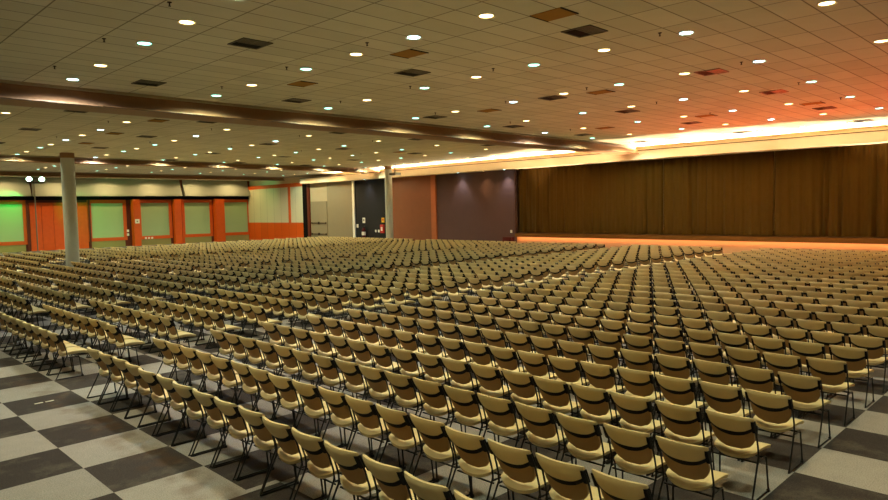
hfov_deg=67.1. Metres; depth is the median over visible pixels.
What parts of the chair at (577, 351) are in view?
backrest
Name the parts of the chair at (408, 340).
backrest, seat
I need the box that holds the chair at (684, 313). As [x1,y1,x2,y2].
[679,308,711,344]
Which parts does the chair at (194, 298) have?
backrest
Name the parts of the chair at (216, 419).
backrest, seat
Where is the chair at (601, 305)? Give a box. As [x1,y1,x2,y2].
[585,300,607,318]
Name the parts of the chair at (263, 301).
backrest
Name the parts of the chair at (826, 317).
backrest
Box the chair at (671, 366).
[653,353,701,411]
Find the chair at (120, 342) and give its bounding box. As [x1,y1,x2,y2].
[106,323,144,365]
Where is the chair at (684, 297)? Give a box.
[675,294,702,326]
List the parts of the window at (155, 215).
pane, panel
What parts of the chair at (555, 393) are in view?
backrest, seat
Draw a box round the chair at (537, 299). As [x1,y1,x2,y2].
[528,294,553,324]
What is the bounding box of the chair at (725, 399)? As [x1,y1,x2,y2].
[698,381,754,460]
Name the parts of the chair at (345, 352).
backrest, seat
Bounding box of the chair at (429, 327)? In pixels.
[417,319,444,347]
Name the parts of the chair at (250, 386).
backrest, seat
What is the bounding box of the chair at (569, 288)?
[559,285,575,297]
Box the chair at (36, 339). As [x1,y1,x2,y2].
[22,321,54,366]
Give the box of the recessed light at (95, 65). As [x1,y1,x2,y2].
[92,64,107,67]
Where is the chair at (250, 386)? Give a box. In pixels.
[231,360,273,418]
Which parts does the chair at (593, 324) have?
backrest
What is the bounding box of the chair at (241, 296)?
[234,292,248,324]
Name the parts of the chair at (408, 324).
backrest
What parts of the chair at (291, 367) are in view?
backrest, seat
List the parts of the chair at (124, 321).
backrest, seat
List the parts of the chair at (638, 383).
backrest, seat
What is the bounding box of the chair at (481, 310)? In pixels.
[469,304,496,327]
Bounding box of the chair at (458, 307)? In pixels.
[450,302,477,336]
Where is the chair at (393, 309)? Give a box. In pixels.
[384,303,402,342]
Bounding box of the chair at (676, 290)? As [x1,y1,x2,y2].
[674,288,693,318]
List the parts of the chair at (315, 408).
backrest, seat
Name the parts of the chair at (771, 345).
backrest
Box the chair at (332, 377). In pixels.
[312,353,353,414]
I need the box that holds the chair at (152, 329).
[140,311,166,352]
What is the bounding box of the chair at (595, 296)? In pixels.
[590,293,610,309]
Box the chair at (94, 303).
[89,299,112,323]
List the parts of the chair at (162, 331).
backrest, seat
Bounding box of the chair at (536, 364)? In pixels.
[517,350,557,378]
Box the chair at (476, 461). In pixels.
[444,426,509,499]
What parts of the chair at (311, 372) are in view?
backrest, seat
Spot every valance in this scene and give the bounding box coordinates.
[0,177,31,195]
[32,177,181,195]
[182,180,249,195]
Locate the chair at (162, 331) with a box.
[149,314,183,356]
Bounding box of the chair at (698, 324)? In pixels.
[681,318,716,358]
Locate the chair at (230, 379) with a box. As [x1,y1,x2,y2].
[211,355,254,410]
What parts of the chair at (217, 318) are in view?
backrest, seat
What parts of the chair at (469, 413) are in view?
backrest, seat frame, seat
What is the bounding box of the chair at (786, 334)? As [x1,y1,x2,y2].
[776,327,808,375]
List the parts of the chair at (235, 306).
backrest, seat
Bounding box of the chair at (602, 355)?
[587,344,628,385]
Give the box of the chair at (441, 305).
[433,300,461,335]
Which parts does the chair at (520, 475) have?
backrest, seat frame, seat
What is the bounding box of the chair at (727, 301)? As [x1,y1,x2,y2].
[722,297,745,318]
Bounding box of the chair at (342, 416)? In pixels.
[318,386,370,457]
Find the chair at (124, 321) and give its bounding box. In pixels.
[113,305,138,336]
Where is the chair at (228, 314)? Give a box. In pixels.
[217,299,242,333]
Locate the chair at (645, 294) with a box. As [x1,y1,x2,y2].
[633,290,656,324]
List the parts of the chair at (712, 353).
backrest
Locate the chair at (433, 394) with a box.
[412,377,462,431]
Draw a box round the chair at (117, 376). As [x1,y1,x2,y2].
[98,351,140,410]
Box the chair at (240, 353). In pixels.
[224,332,261,368]
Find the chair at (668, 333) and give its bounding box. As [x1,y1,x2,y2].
[654,325,691,371]
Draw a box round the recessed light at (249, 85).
[245,84,257,86]
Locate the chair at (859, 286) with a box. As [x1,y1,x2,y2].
[856,284,878,294]
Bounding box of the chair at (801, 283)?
[786,280,806,289]
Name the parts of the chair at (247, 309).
backrest, seat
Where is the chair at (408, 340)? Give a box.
[393,330,426,378]
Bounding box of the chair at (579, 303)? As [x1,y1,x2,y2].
[565,298,585,316]
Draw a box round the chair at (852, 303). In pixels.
[845,300,872,315]
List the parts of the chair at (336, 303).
backrest, seat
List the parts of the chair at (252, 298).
backrest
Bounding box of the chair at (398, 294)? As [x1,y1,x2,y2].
[390,287,415,314]
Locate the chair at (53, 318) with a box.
[42,304,68,338]
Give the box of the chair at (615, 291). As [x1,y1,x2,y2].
[612,289,632,321]
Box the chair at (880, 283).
[867,281,887,289]
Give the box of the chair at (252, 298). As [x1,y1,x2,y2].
[244,293,268,325]
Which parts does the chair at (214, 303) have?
backrest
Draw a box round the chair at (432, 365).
[413,352,452,407]
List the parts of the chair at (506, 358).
backrest, seat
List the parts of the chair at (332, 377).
backrest, seat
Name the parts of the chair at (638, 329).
backrest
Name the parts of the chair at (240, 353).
backrest, seat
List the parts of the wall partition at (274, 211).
head rail, cream panel, dado panel, post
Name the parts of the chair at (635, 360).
backrest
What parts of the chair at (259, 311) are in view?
backrest, seat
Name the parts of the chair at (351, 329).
backrest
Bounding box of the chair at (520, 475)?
[486,438,548,499]
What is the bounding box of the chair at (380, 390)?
[357,364,403,422]
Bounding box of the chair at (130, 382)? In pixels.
[111,356,154,417]
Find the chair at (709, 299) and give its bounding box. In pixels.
[698,295,726,315]
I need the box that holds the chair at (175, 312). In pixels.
[166,302,192,337]
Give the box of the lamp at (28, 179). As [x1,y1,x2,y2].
[26,177,44,251]
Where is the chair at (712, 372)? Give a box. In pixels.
[693,359,742,414]
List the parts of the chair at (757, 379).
backrest, seat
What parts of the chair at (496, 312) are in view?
backrest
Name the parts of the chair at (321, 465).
backrest, seat, seat frame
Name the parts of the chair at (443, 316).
backrest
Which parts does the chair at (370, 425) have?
backrest, seat frame, seat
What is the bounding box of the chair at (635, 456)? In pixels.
[602,423,668,499]
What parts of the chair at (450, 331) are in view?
backrest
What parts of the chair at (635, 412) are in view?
backrest, seat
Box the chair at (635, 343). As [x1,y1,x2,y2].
[620,334,661,387]
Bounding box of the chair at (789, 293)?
[781,290,803,301]
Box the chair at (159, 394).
[137,368,185,435]
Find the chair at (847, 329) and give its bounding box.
[830,322,867,368]
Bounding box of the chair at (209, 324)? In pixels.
[195,308,227,348]
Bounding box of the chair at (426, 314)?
[417,307,437,345]
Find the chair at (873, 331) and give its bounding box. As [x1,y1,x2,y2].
[865,325,887,368]
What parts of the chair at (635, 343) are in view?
backrest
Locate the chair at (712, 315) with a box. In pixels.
[705,311,732,335]
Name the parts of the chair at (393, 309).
backrest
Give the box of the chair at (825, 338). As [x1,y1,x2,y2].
[810,331,850,381]
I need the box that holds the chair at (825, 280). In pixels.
[821,278,840,286]
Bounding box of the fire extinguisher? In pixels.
[362,226,365,237]
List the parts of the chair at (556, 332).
backrest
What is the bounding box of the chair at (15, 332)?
[2,314,32,354]
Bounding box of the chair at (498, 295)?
[492,291,509,307]
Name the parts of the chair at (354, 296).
backrest, seat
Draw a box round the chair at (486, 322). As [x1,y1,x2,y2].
[474,315,505,360]
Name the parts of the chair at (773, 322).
backrest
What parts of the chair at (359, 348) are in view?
backrest, seat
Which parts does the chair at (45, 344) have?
backrest, seat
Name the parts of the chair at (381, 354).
backrest, seat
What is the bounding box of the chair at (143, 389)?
[124,361,170,426]
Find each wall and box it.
[26,180,248,250]
[302,184,307,237]
[310,183,326,234]
[327,169,517,241]
[517,151,774,232]
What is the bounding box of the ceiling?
[0,0,887,180]
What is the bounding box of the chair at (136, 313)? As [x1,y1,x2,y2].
[130,309,158,348]
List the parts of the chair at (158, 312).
backrest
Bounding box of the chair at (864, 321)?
[847,315,882,356]
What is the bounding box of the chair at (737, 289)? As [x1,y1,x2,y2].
[733,287,754,319]
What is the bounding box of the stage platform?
[515,231,887,254]
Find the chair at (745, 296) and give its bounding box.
[741,292,762,305]
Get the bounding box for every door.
[25,200,91,250]
[311,201,327,236]
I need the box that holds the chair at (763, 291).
[757,288,778,299]
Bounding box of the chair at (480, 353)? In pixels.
[464,341,502,390]
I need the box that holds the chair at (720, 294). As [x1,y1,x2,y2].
[717,291,738,303]
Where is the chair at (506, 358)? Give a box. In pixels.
[489,345,527,405]
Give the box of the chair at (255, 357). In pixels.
[239,336,279,374]
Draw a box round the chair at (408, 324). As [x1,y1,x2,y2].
[397,316,423,344]
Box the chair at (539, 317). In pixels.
[528,311,560,351]
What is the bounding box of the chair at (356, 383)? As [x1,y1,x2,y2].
[335,358,379,422]
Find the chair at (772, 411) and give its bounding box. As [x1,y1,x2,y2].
[741,389,803,473]
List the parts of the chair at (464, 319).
backrest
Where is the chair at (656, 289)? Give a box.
[653,286,677,310]
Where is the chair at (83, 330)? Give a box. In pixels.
[71,313,99,353]
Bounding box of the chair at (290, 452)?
[259,416,324,499]
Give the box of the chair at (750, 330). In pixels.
[741,324,772,349]
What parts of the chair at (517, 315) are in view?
backrest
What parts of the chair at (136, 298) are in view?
backrest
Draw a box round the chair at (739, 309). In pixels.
[727,305,753,322]
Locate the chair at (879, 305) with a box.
[876,302,887,308]
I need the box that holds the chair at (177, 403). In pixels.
[156,374,205,444]
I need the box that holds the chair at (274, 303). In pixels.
[266,296,291,327]
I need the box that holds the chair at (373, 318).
[363,311,385,339]
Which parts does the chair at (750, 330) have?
backrest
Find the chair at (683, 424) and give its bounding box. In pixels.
[651,400,714,476]
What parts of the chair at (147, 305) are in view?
backrest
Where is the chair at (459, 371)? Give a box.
[441,357,480,411]
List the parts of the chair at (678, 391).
backrest, seat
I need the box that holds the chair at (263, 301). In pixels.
[256,295,280,326]
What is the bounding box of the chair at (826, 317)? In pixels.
[815,312,844,332]
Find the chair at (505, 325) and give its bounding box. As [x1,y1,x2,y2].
[493,318,520,362]
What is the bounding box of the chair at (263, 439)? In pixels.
[236,405,295,493]
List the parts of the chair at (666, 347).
backrest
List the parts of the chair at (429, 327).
backrest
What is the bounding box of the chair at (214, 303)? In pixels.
[206,297,230,330]
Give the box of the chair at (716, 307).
[702,302,732,325]
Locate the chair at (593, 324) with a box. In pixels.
[575,316,599,345]
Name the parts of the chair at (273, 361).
backrest, seat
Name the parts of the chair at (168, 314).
backrest, seat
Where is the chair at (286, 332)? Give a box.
[275,324,301,368]
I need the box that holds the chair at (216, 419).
[191,388,245,467]
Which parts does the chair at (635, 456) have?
backrest, seat frame, seat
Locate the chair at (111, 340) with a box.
[98,320,136,361]
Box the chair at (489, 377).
[469,362,515,413]
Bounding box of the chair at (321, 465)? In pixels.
[291,427,354,499]
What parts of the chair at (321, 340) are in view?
backrest, seat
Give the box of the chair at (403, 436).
[375,403,435,481]
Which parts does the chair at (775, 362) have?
backrest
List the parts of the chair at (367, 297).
backrest, seat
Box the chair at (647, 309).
[630,304,655,334]
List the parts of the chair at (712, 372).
backrest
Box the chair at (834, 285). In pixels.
[832,283,853,293]
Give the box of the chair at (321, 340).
[309,331,338,358]
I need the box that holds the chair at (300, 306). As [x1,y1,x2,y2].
[291,300,320,329]
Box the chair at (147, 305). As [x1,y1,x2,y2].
[139,297,155,314]
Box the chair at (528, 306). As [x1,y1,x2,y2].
[518,301,545,337]
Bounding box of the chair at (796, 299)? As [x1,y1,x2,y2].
[791,296,815,310]
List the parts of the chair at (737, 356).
backrest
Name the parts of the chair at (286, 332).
backrest, seat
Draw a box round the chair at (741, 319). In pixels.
[734,313,761,334]
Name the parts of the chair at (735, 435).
backrest, seat frame, seat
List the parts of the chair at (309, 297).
backrest, seat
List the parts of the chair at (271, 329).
backrest, seat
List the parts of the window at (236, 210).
panel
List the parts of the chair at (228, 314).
backrest, seat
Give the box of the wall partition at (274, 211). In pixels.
[248,183,303,239]
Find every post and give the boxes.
[130,199,141,245]
[172,199,182,243]
[181,199,184,242]
[212,199,225,241]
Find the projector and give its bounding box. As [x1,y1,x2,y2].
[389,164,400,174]
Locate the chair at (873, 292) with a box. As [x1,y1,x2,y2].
[871,290,887,302]
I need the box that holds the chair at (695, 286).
[692,284,711,300]
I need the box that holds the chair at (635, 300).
[631,297,655,317]
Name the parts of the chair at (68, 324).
backrest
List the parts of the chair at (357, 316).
backrest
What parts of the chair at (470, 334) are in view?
backrest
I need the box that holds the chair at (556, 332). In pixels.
[542,323,568,366]
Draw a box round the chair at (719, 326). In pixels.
[711,320,740,346]
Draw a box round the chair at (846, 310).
[831,305,859,323]
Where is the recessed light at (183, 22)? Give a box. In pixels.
[177,20,195,25]
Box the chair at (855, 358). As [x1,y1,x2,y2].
[826,345,874,407]
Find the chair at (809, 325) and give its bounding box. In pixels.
[796,319,827,342]
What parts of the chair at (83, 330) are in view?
backrest, seat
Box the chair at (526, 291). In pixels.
[518,287,534,301]
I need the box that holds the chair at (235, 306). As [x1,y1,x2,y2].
[227,301,254,336]
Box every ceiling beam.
[0,79,638,154]
[0,154,380,172]
[0,171,284,180]
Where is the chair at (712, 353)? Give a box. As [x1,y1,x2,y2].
[688,342,732,392]
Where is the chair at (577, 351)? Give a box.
[557,340,595,385]
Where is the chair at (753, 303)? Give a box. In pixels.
[747,299,771,314]
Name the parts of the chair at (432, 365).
backrest, seat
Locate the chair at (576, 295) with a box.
[570,292,589,307]
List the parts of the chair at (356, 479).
backrest, seat, seat frame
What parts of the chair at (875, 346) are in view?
backrest, seat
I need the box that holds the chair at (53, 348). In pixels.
[38,327,79,374]
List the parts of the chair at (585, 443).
backrest, seat frame, seat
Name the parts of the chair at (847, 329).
backrest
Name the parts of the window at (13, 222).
pane, panel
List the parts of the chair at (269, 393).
backrest, seat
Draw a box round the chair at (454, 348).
[439,337,478,389]
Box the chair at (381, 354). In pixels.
[365,343,401,400]
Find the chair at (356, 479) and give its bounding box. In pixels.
[323,440,380,499]
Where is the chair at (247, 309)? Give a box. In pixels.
[240,303,269,339]
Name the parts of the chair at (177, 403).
backrest, seat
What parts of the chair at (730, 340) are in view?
backrest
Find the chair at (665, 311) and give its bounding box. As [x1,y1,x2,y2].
[654,306,684,340]
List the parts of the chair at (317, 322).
backrest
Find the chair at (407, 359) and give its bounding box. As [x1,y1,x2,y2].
[390,347,426,406]
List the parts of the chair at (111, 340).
backrest, seat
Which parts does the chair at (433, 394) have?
backrest, seat frame, seat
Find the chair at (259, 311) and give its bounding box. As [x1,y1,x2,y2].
[250,305,282,340]
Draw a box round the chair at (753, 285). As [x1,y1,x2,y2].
[750,283,770,292]
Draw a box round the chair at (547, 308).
[538,303,567,340]
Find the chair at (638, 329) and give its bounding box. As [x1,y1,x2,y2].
[625,322,658,370]
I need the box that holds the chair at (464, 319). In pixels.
[454,312,484,355]
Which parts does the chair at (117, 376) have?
backrest, seat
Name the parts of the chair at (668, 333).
backrest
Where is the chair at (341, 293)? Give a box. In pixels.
[333,288,352,320]
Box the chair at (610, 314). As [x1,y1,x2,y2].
[604,310,630,348]
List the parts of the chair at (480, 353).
backrest, seat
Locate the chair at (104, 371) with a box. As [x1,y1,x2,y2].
[87,347,126,403]
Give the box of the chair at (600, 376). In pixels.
[579,361,626,425]
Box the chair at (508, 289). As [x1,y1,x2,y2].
[501,286,517,299]
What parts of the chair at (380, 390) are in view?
backrest, seat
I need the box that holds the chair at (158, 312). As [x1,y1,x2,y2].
[148,298,171,333]
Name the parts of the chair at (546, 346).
backrest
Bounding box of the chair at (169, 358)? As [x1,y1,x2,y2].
[152,337,189,385]
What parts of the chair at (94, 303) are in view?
seat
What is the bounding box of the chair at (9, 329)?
[0,311,27,350]
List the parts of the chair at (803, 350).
seat, backrest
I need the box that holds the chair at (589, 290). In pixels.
[575,286,592,299]
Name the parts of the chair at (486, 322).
backrest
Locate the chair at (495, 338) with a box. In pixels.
[480,328,512,355]
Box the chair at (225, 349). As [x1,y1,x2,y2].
[210,329,243,363]
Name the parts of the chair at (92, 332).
backrest, seat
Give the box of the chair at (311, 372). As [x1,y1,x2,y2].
[292,348,331,390]
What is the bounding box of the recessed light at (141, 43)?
[135,41,152,45]
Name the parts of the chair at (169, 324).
backrest, seat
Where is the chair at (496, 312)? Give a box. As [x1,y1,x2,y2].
[487,306,509,346]
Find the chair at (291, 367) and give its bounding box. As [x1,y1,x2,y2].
[273,344,317,384]
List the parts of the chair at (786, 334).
seat, backrest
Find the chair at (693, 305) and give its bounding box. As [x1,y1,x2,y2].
[678,300,706,332]
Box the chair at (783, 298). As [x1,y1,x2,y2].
[765,294,788,307]
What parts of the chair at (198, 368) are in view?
backrest, seat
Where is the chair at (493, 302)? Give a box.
[481,297,499,330]
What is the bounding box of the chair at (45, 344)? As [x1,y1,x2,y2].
[31,324,70,370]
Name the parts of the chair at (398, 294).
backrest, seat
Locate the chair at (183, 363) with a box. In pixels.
[166,341,204,391]
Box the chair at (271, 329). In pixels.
[260,321,285,363]
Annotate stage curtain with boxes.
[518,159,662,233]
[663,151,773,235]
[774,143,887,236]
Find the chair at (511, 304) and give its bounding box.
[499,299,518,318]
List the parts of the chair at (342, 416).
backrest, seat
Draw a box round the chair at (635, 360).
[620,348,663,409]
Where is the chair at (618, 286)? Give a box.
[615,284,633,302]
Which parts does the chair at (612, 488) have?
backrest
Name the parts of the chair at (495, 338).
backrest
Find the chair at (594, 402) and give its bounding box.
[567,383,621,461]
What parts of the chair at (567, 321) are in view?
backrest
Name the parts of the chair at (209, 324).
backrest, seat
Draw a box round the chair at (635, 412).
[607,391,666,475]
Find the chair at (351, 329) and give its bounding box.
[339,320,371,356]
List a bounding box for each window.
[0,200,27,252]
[87,200,127,247]
[140,200,172,244]
[183,199,212,242]
[224,199,248,240]
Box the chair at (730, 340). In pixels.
[716,332,749,363]
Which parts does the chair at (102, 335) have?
backrest, seat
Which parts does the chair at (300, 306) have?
backrest, seat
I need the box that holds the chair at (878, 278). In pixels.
[877,277,887,281]
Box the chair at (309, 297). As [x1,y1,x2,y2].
[301,292,324,323]
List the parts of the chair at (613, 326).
backrest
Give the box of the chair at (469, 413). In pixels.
[443,384,495,440]
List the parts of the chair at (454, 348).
backrest, seat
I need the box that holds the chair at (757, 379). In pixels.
[733,365,784,436]
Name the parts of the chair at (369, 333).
backrest, seat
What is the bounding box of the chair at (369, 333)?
[357,323,383,366]
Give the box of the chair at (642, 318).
[628,312,657,349]
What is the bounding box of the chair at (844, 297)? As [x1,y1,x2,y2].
[832,293,856,305]
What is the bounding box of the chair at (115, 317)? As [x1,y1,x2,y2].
[104,303,130,335]
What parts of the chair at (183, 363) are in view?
backrest, seat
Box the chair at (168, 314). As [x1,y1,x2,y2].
[156,300,182,335]
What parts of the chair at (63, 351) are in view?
backrest, seat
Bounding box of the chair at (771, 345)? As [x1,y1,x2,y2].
[751,336,786,392]
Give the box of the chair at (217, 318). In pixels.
[207,310,241,351]
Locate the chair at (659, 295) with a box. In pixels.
[653,292,680,318]
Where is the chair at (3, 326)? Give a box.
[0,318,19,346]
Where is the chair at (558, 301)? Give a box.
[545,296,564,324]
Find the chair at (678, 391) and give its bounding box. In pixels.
[652,374,708,445]
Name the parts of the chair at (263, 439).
backrest, seat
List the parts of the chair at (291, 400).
backrest, seat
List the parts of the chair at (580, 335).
backrest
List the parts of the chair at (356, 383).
backrest, seat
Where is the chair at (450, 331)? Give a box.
[437,322,470,356]
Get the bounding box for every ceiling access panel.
[105,132,122,134]
[148,119,169,121]
[287,81,317,86]
[390,49,428,58]
[478,109,501,112]
[530,7,578,21]
[587,90,615,94]
[695,114,717,117]
[800,101,823,105]
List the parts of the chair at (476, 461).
backrest, seat frame, seat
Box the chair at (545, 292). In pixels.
[535,288,552,303]
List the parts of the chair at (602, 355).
backrest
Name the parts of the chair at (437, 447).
backrest, seat, seat frame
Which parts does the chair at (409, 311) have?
backrest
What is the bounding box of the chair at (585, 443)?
[555,412,616,476]
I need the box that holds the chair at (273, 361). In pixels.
[256,340,297,378]
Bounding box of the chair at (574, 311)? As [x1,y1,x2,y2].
[558,305,580,340]
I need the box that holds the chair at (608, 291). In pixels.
[594,287,612,301]
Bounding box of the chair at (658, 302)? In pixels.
[654,298,682,334]
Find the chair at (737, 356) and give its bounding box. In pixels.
[725,346,761,383]
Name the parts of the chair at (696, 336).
backrest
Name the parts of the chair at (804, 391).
backrest, seat frame, seat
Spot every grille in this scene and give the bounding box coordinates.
[139,80,163,83]
[239,39,268,45]
[406,70,426,73]
[579,26,604,33]
[710,69,725,73]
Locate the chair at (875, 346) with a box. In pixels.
[848,335,887,392]
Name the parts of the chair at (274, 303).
backrest, seat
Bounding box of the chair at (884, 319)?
[881,317,887,356]
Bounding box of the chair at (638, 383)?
[616,367,665,435]
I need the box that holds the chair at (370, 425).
[344,394,401,467]
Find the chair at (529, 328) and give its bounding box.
[518,320,543,363]
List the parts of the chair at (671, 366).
backrest, seat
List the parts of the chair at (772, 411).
backrest, seat, seat frame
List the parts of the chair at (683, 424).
backrest, seat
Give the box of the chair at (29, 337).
[16,319,46,361]
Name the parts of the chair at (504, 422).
backrest, seat frame, seat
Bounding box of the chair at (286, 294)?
[278,289,295,321]
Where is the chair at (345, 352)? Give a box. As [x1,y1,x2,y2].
[328,334,364,382]
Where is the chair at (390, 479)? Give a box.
[361,454,417,499]
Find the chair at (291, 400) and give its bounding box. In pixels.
[268,372,322,435]
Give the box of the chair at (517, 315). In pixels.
[507,308,533,349]
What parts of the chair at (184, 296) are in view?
backrest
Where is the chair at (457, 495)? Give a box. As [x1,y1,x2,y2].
[452,490,472,499]
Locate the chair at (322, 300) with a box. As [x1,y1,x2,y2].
[313,294,337,324]
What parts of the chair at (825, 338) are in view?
seat, backrest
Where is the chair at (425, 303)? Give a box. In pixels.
[418,298,442,333]
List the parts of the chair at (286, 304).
backrest, seat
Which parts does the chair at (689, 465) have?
backrest, seat frame, seat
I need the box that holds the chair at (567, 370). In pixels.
[547,355,589,417]
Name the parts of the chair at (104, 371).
backrest, seat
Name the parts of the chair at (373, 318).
backrest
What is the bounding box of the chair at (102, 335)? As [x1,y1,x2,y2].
[88,318,119,357]
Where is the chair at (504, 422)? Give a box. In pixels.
[476,393,531,452]
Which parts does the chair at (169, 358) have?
backrest, seat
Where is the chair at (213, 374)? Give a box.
[196,350,237,403]
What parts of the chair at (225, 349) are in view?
backrest, seat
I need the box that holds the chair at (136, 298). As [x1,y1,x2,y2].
[132,295,153,311]
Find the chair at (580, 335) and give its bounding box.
[567,327,595,361]
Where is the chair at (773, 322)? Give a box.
[764,316,793,338]
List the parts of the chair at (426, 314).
backrest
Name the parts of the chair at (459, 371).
backrest, seat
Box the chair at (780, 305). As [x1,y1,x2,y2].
[774,301,799,317]
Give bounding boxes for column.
[60,152,79,266]
[384,166,392,237]
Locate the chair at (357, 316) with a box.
[347,308,369,335]
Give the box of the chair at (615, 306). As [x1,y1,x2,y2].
[607,302,630,331]
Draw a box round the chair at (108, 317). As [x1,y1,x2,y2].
[97,301,121,325]
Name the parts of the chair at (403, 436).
backrest, seat frame, seat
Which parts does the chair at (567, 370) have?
backrest, seat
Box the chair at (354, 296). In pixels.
[345,290,368,320]
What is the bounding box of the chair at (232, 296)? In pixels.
[224,290,249,322]
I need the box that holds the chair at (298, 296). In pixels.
[291,291,317,323]
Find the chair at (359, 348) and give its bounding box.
[346,338,377,392]
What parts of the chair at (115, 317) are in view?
backrest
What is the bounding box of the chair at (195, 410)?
[171,381,223,455]
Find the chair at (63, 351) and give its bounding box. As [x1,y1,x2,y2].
[47,331,87,379]
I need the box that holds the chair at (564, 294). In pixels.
[552,290,570,305]
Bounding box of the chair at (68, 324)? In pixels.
[56,308,83,344]
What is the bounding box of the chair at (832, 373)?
[802,357,854,425]
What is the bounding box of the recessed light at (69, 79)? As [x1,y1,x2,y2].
[65,78,79,80]
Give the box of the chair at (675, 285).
[672,283,696,310]
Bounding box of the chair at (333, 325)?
[323,317,348,356]
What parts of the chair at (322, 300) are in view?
backrest, seat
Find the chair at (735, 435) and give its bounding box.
[705,409,770,499]
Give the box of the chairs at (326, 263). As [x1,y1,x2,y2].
[0,236,887,328]
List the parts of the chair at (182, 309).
backrest, seat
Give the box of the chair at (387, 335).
[375,326,403,373]
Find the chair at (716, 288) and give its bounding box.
[713,285,732,295]
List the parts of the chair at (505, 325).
backrest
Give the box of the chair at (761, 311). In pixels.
[754,307,781,325]
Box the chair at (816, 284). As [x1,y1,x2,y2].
[809,282,829,291]
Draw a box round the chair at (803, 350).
[788,340,831,398]
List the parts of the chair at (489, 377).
backrest, seat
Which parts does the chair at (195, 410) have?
backrest, seat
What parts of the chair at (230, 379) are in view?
backrest, seat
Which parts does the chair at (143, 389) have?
backrest, seat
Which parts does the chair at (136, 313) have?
backrest, seat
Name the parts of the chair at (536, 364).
backrest, seat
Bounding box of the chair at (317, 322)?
[306,315,334,355]
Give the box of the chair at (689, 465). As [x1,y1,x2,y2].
[655,436,728,499]
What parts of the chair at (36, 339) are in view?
backrest, seat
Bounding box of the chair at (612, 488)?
[591,469,652,499]
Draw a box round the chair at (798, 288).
[795,285,817,296]
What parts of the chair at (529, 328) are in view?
backrest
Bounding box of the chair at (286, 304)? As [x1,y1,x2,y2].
[278,298,302,327]
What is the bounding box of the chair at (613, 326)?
[600,319,627,366]
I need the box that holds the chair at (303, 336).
[292,327,318,354]
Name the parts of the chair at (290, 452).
backrest, seat, seat frame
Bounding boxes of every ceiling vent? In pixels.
[18,128,41,130]
[64,110,86,112]
[131,79,166,86]
[137,135,156,137]
[197,121,217,123]
[227,37,272,49]
[282,98,311,102]
[394,69,430,76]
[423,115,446,118]
[503,125,523,127]
[538,95,566,100]
[561,24,607,37]
[615,109,639,112]
[681,121,702,124]
[694,68,728,75]
[759,89,788,94]
[812,106,835,109]
[854,119,873,121]
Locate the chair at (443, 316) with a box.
[435,310,464,349]
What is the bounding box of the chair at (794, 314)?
[784,309,811,328]
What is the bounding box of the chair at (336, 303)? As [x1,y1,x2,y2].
[326,295,350,328]
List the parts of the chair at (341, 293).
backrest, seat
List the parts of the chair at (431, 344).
backrest, seat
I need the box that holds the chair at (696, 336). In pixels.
[685,328,723,374]
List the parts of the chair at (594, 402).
backrest, seat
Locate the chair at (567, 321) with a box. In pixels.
[551,313,574,352]
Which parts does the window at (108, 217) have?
pane, panel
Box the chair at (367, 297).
[359,291,384,322]
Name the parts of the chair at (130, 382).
backrest, seat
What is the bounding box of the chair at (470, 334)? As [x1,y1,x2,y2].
[458,325,491,362]
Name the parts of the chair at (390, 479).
backrest, seat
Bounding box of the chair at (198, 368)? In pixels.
[180,345,220,396]
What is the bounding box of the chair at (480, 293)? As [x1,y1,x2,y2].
[476,290,491,305]
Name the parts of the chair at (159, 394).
backrest, seat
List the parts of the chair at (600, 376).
backrest, seat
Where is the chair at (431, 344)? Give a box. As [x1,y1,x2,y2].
[416,333,448,384]
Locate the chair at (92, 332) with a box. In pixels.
[78,315,109,357]
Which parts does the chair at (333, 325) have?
backrest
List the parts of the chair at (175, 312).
backrest, seat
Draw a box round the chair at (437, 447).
[409,413,470,496]
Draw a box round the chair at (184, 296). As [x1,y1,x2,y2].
[179,292,196,325]
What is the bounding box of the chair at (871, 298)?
[859,295,884,307]
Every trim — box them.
[0,196,248,199]
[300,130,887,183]
[306,184,311,236]
[352,181,355,236]
[430,175,437,242]
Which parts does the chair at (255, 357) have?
backrest, seat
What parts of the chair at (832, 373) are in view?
backrest, seat frame, seat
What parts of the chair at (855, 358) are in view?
backrest, seat frame, seat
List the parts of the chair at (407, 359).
backrest, seat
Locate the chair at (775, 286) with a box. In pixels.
[772,284,793,294]
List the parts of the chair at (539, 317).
backrest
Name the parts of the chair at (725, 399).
backrest, seat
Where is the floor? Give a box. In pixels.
[0,240,887,499]
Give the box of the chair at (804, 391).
[774,371,830,447]
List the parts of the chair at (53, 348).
backrest, seat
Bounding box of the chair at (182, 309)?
[174,304,202,341]
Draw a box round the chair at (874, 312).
[863,308,887,326]
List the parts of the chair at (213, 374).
backrest, seat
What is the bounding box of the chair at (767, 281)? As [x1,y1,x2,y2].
[765,279,784,288]
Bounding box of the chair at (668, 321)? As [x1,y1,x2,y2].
[654,315,687,357]
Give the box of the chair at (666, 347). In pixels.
[654,338,694,388]
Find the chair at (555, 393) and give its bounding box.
[532,375,582,450]
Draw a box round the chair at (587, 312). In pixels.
[580,307,604,331]
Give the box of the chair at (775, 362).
[762,352,805,417]
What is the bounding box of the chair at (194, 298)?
[189,294,212,320]
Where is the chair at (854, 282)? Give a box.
[843,279,864,288]
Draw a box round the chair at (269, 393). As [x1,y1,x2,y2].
[248,366,298,427]
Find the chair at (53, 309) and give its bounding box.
[49,306,75,341]
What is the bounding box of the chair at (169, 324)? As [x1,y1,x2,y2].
[159,316,195,356]
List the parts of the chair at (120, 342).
backrest, seat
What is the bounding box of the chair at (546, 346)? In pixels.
[530,336,564,379]
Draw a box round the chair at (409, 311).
[400,305,420,344]
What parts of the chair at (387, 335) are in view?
backrest, seat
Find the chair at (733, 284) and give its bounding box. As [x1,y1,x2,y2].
[729,282,748,291]
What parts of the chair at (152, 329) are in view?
backrest, seat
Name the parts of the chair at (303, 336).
backrest, seat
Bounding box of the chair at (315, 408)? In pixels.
[292,379,343,446]

